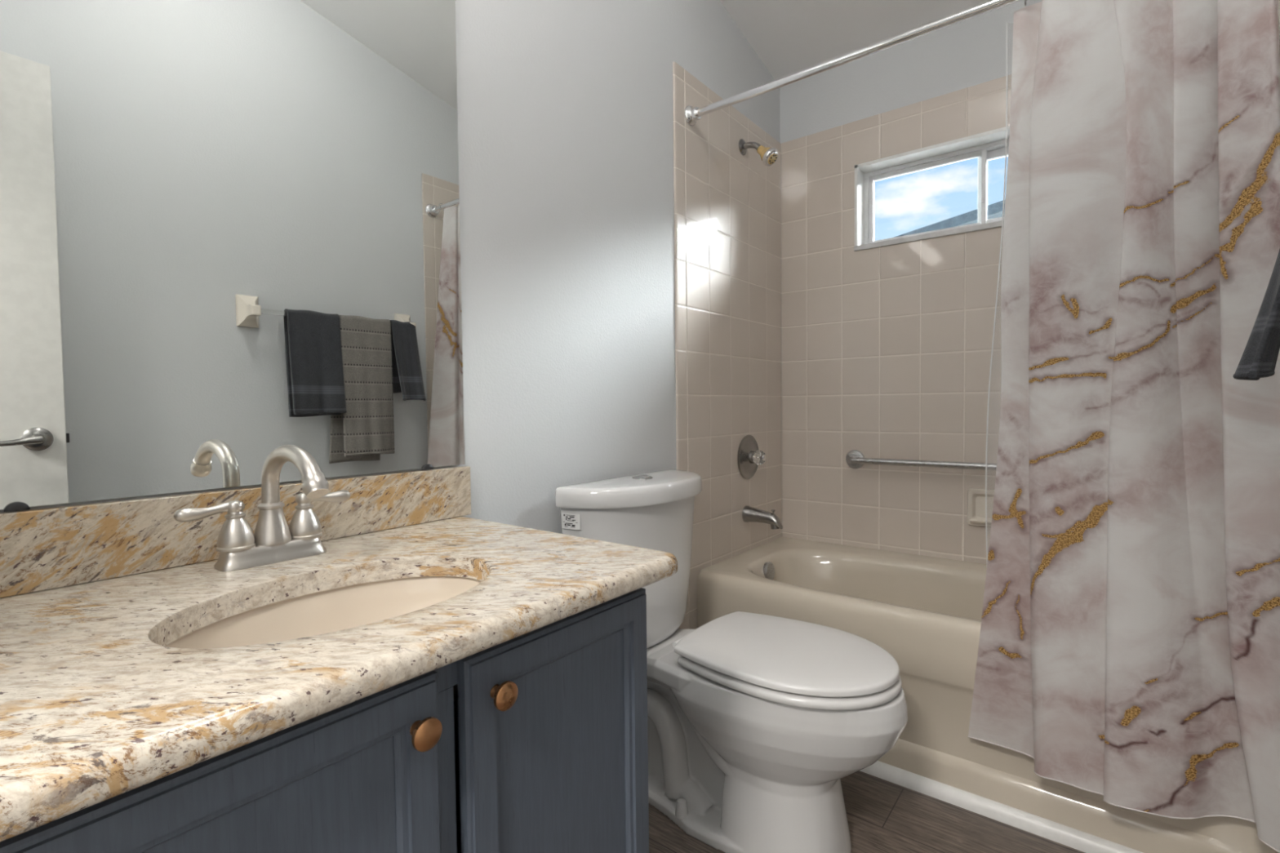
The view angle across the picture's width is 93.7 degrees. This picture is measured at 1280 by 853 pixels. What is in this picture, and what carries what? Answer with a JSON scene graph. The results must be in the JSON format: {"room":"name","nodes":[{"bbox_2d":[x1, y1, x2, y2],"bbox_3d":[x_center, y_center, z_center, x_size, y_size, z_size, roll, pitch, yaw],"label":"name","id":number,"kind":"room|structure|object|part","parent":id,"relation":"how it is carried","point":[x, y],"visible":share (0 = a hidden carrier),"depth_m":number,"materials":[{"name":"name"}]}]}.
{"room":"bathroom","nodes":[
{"label":"bathroom","id":0,"kind":"room"},
{"bbox_2d":[0,0,780,533],"bbox_3d":[-0.323,-0.507,1.586,0.112,3.215,2.958,1,2,38],"label":"wall","id":1,"kind":"structure","parent":0,"point":[565,108],"depth_m":1.66,"materials":[{"name":"grey paint"}]},
{"bbox_2d":[0,0,464,511],"bbox_3d":[-0.683,-0.438,1.024,0.018,1.086,0.876,1,2,38],"label":"wall mirror","id":2,"kind":"object","parent":1,"relation":"attached to","point":[229,229],"visible":1,"depth_m":1.00,"materials":[{"name":"silver mirror"}]},
{"bbox_2d":[0,466,471,598],"bbox_3d":[-0.669,0.162,1.041,0.020,0.112,0.880,1,2,38],"label":"backsplash","id":3,"kind":"structure","parent":1,"relation":"attached to","point":[41,549],"depth_m":0.93,"materials":[{"name":"stone"}]},
{"bbox_2d":[672,62,782,629],"bbox_3d":[0.382,-0.117,2.393,0.008,2.264,0.829,1,2,38],"label":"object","id":4,"kind":"structure","parent":1,"relation":"attached to","point":[727,202],"depth_m":2.31,"materials":[{"name":"beige tile"}]},
{"bbox_2d":[737,435,765,479],"bbox_3d":[0.474,0.126,2.447,0.075,0.182,0.182,1,2,38],"label":"shower valve","id":5,"kind":"object","parent":1,"relation":"attached to","point":[749,456],"visible":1,"depth_m":2.44,"materials":[{"name":"silver metal"}]},
{"bbox_3d":[0.484,0.126,2.440,0.043,0.061,0.061,1,2,38],"label":"knob","id":6,"kind":"part","parent":5,"relation":"part of","materials":[{"name":"clear plastic"}]},
{"bbox_2d":[738,138,777,166],"bbox_3d":[0.468,-1.081,2.355,0.151,0.131,0.069,1,2,38],"label":"showerhead","id":7,"kind":"object","parent":1,"relation":"attached to","point":[769,156],"visible":1,"depth_m":2.33,"materials":[{"name":"silver metal"}]},
{"bbox_3d":[0.445,-1.102,2.374,0.091,0.053,0.023,1,2,38],"label":"arm","id":8,"kind":"part","parent":7,"relation":"part of","materials":[{"name":"silver metal"}]},
{"bbox_2d":[742,505,782,529],"bbox_3d":[0.497,0.366,2.412,0.158,0.082,0.066,1,2,38],"label":"tub spout","id":9,"kind":"object","parent":1,"relation":"attached to","point":[749,513],"visible":1,"depth_m":2.40,"materials":[{"name":"silver metal"}]},
{"bbox_2d":[684,0,1018,126],"bbox_3d":[0.759,-1.065,1.614,1.527,0.092,0.068,1,3,40],"label":"curtain rod","id":10,"kind":"object","parent":1,"relation":"attached to","point":[691,114],"visible":1,"depth_m":1.74,"materials":[{"name":"silver metal"}]},
{"bbox_2d":[985,22,1007,562],"bbox_3d":[1.174,-0.196,1.443,0.592,1.670,0.127,1,2,38],"label":"curtain liner","id":11,"kind":"object","parent":10,"relation":"hanging from","point":[1006,22],"visible":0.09,"depth_m":1.57,"materials":[{"name":"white plastic"}]},
{"bbox_2d":[968,0,1279,852],"bbox_3d":[1.085,-0.092,1.354,0.149,1.880,0.628,-3,3,-44],"label":"shower curtain","id":12,"kind":"object","parent":10,"relation":"hanging from","point":[1129,648],"visible":1,"depth_m":1.31,"materials":[{"name":"fabric"}]},
{"bbox_2d":[648,770,1085,852],"bbox_3d":[-0.090,1.113,0.578,1.545,0.060,4.355,1,2,38],"label":"floor","id":13,"kind":"structure","parent":0,"point":[884,816],"depth_m":1.55,"materials":[{"name":"brown wood"}]},
{"bbox_2d":[0,587,648,852],"bbox_3d":[-0.437,0.666,0.873,0.604,0.822,0.788,1,2,38],"label":"vanity cabinet","id":14,"kind":"object","parent":13,"relation":"on","point":[542,746],"visible":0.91,"depth_m":0.72,"materials":[{"name":"blue paint"}]},
{"bbox_3d":[-0.346,0.635,0.561,0.020,0.692,0.368,1,2,38],"label":"door","id":15,"kind":"part","parent":14,"relation":"part of","materials":[{"name":"blue paint"}]},
{"bbox_3d":[-0.350,0.635,0.564,0.005,0.596,0.272,1,2,38],"label":"door panel","id":16,"kind":"part","parent":14,"relation":"part of","materials":[{"name":"blue paint"}]},
{"bbox_2d":[0,515,677,841],"bbox_3d":[-0.436,0.238,0.854,0.618,0.033,0.869,1,2,38],"label":"countertop","id":17,"kind":"structure","parent":14,"relation":"on","point":[96,707],"depth_m":0.63,"materials":[{"name":"stone"}]},
{"bbox_2d":[173,444,350,571],"bbox_3d":[-0.594,0.124,0.949,0.219,0.192,0.233,-1,2,-18],"label":"faucet","id":18,"kind":"object","parent":17,"relation":"on","point":[272,541],"visible":1,"depth_m":0.96,"materials":[{"name":"silver metal"}]},
{"bbox_3d":[-0.664,0.131,0.914,0.020,0.022,0.075,1,2,38],"label":"lever","id":19,"kind":"part","parent":18,"relation":"part of","materials":[{"name":"silver metal"}]},
{"bbox_3d":[-0.638,0.154,0.947,0.052,0.076,0.052,1,2,38],"label":"handle","id":20,"kind":"part","parent":18,"relation":"part of","materials":[{"name":"silver metal"}]},
{"bbox_3d":[-0.606,0.204,0.989,0.060,0.030,0.157,1,2,38],"label":"plate","id":21,"kind":"part","parent":18,"relation":"part of","materials":[{"name":"silver metal"}]},
{"bbox_3d":[-0.551,0.110,0.942,0.196,0.163,0.055,1,2,38],"label":"spout","id":22,"kind":"part","parent":18,"relation":"part of","materials":[{"name":"silver metal"}]},
{"bbox_3d":[-0.574,0.151,1.028,0.052,0.076,0.052,1,2,38],"label":"handle","id":23,"kind":"part","parent":18,"relation":"part of","materials":[{"name":"silver metal"}]},
{"bbox_3d":[-0.549,0.125,1.059,0.020,0.022,0.075,1,2,38],"label":"lever","id":24,"kind":"part","parent":18,"relation":"part of","materials":[{"name":"silver metal"}]},
{"bbox_2d":[166,576,481,700],"bbox_3d":[-0.395,0.345,0.817,0.336,0.174,0.464,1,2,38],"label":"sink basin","id":25,"kind":"object","parent":17,"relation":"in","point":[341,608],"visible":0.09,"depth_m":0.93,"materials":[{"name":"beige ceramic"}]},
{"bbox_3d":[-0.236,0.335,0.656,0.028,0.035,0.035,1,2,38],"label":"knob","id":26,"kind":"part","parent":14,"relation":"part of","materials":[{"name":"orange metal"}]},
{"bbox_3d":[-0.247,0.624,0.721,0.020,0.732,0.788,1,2,38],"label":"frame","id":27,"kind":"part","parent":14,"relation":"part of","materials":[{"name":"blue paint"}]},
{"bbox_3d":[-0.169,0.331,0.741,0.028,0.035,0.035,1,2,38],"label":"knob","id":28,"kind":"part","parent":14,"relation":"part of","materials":[{"name":"orange metal"}]},
{"bbox_3d":[-0.100,0.622,0.874,0.020,0.692,0.356,1,2,38],"label":"door","id":29,"kind":"part","parent":14,"relation":"part of","materials":[{"name":"blue paint"}]},
{"bbox_3d":[-0.103,0.622,0.876,0.005,0.596,0.260,1,2,38],"label":"door panel","id":30,"kind":"part","parent":14,"relation":"part of","materials":[{"name":"blue paint"}]},
{"bbox_2d":[555,469,907,852],"bbox_3d":[0.262,0.604,1.564,0.802,0.912,0.556,1,2,38],"label":"toilet","id":31,"kind":"object","parent":13,"relation":"on","point":[756,722],"visible":0.84,"depth_m":1.46,"materials":[{"name":"white ceramic"}]},
{"bbox_2d":[563,514,577,527],"bbox_3d":[-0.183,0.247,1.572,0.044,0.033,0.001,0,2,25],"label":"print","id":32,"kind":"object","parent":31,"relation":"attached to","point":[569,520],"depth_m":1.57},
{"bbox_3d":[0.017,0.415,1.748,0.185,0.430,0.522,1,2,38],"label":"tank","id":33,"kind":"part","parent":31,"relation":"part of","materials":[{"name":"white ceramic"}]},
{"bbox_3d":[0.026,0.177,1.731,0.215,0.054,0.556,1,2,38],"label":"tank lid","id":34,"kind":"part","parent":31,"relation":"part of","materials":[{"name":"white ceramic"}]},
{"bbox_3d":[0.374,0.563,1.510,0.519,0.022,0.406,1,2,38],"label":"seat lid","id":35,"kind":"part","parent":31,"relation":"part of","materials":[{"name":"white plastic"}]},
{"bbox_3d":[0.381,0.590,1.506,0.512,0.022,0.408,1,2,38],"label":"seat","id":36,"kind":"part","parent":31,"relation":"part of","materials":[{"name":"white plastic"}]},
{"bbox_2d":[697,537,1279,852],"bbox_3d":[1.027,0.772,1.991,1.523,0.500,0.720,1,2,38],"label":"bathtub","id":37,"kind":"object","parent":13,"relation":"on","point":[926,611],"visible":0.48,"depth_m":1.73,"materials":[{"name":"ceramic"}]},
{"bbox_3d":[0.503,0.564,2.339,0.025,0.074,0.074,1,2,38],"label":"overflow plate","id":38,"kind":"part","parent":37,"relation":"part of","materials":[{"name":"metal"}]},
{"bbox_2d":[720,0,1021,87],"bbox_3d":[0.336,-1.832,1.062,1.765,0.755,3.260,1,2,38],"label":"ceiling","id":39,"kind":"structure","parent":0,"point":[788,37],"depth_m":2.31,"materials":[{"name":"white paint"}]},
{"bbox_2d":[779,0,1041,395],"bbox_3d":[1.304,-0.235,2.322,1.765,2.586,0.192,1,2,38],"label":"wall","id":40,"kind":"structure","parent":0,"point":[971,52],"depth_m":2.36,"materials":[{"name":"grey paint"}]},
{"bbox_2d":[781,74,1011,564],"bbox_3d":[1.241,-0.331,2.240,1.525,1.844,0.008,1,2,38],"label":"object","id":41,"kind":"structure","parent":40,"relation":"attached to","point":[886,350],"depth_m":2.43,"materials":[{"name":"beige tile"}]},
{"bbox_2d":[845,449,996,470],"bbox_3d":[1.198,0.143,2.247,0.879,0.080,0.065,1,2,38],"label":"grab bar","id":42,"kind":"object","parent":40,"relation":"attached to","point":[855,459],"visible":0.49,"depth_m":2.33,"materials":[{"name":"metal"}]},
{"bbox_2d":[853,125,1009,251],"bbox_3d":[1.289,-0.901,2.294,0.868,0.353,0.210,1,2,38],"label":"window","id":43,"kind":"structure","parent":40,"relation":"in","point":[989,145],"depth_m":2.36,"materials":[{"name":"white paint"}]},
{"bbox_3d":[1.148,-0.909,2.418,0.436,0.287,0.022,1,2,38],"label":"sash","id":44,"kind":"part","parent":43,"relation":"part of","materials":[{"name":"white plastic"}]},
{"bbox_3d":[1.291,-0.735,2.299,0.868,0.020,0.210,1,2,38],"label":"sill","id":45,"kind":"part","parent":43,"relation":"part of","materials":[{"name":"plastic"}]},
{"bbox_3d":[1.302,-0.886,2.280,0.008,0.070,0.008,1,2,38],"label":"sash pull","id":46,"kind":"part","parent":43,"relation":"part of","materials":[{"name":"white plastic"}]},
{"bbox_3d":[1.469,-0.905,2.197,0.409,0.287,0.022,1,2,38],"label":"sash","id":47,"kind":"part","parent":43,"relation":"part of","materials":[{"name":"white plastic"}]},
{"bbox_2d":[967,488,994,527],"bbox_3d":[1.285,0.302,2.202,0.153,0.140,0.038,1,2,38],"label":"soap dish","id":48,"kind":"object","parent":40,"relation":"attached to","point":[975,496],"visible":0.56,"depth_m":2.23,"materials":[{"name":"ceramic"}]},
{"bbox_2d":[893,200,1004,237],"bbox_3d":[10.736,-1.780,9.722,13.250,5.460,8.400,1,2,38],"label":"neighbor house","id":49,"kind":"structure","parent":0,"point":[995,210],"depth_m":10.22,"materials":[{"name":"paint"}]},
{"bbox_2d":[860,760,1143,852],"bbox_3d":[0.799,1.017,1.706,1.525,0.036,0.024,1,2,38],"label":"trim","id":50,"kind":"structure","parent":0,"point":[1065,835],"depth_m":1.58,"materials":[{"name":"white paint"}]},
{"bbox_3d":[0.975,-0.487,0.564,0.112,3.215,2.958,1,2,38],"label":"wall","id":51,"kind":"structure","parent":0,"visible":0},
{"bbox_2d":[1277,0,1279,48],"bbox_3d":[1.587,-0.098,1.444,0.008,2.264,0.829,1,2,38],"label":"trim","id":52,"kind":"structure","parent":51,"relation":"attached to","point":[1278,1],"depth_m":1.66,"materials":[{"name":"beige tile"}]},
{"bbox_3d":[1.006,-0.430,0.779,0.104,0.124,0.736,1,2,38],"label":"towel bar","id":53,"kind":"object","parent":51,"relation":"attached to","visible":0},
{"bbox_2d":[1232,248,1279,380],"bbox_3d":[1.142,-0.272,1.050,0.135,0.376,0.136,1,2,38],"label":"hand towel","id":54,"kind":"object","parent":53,"relation":"hanging from","point":[1259,358],"visible":1,"depth_m":1.07,"materials":[{"name":"grey fabric"}]}
]}

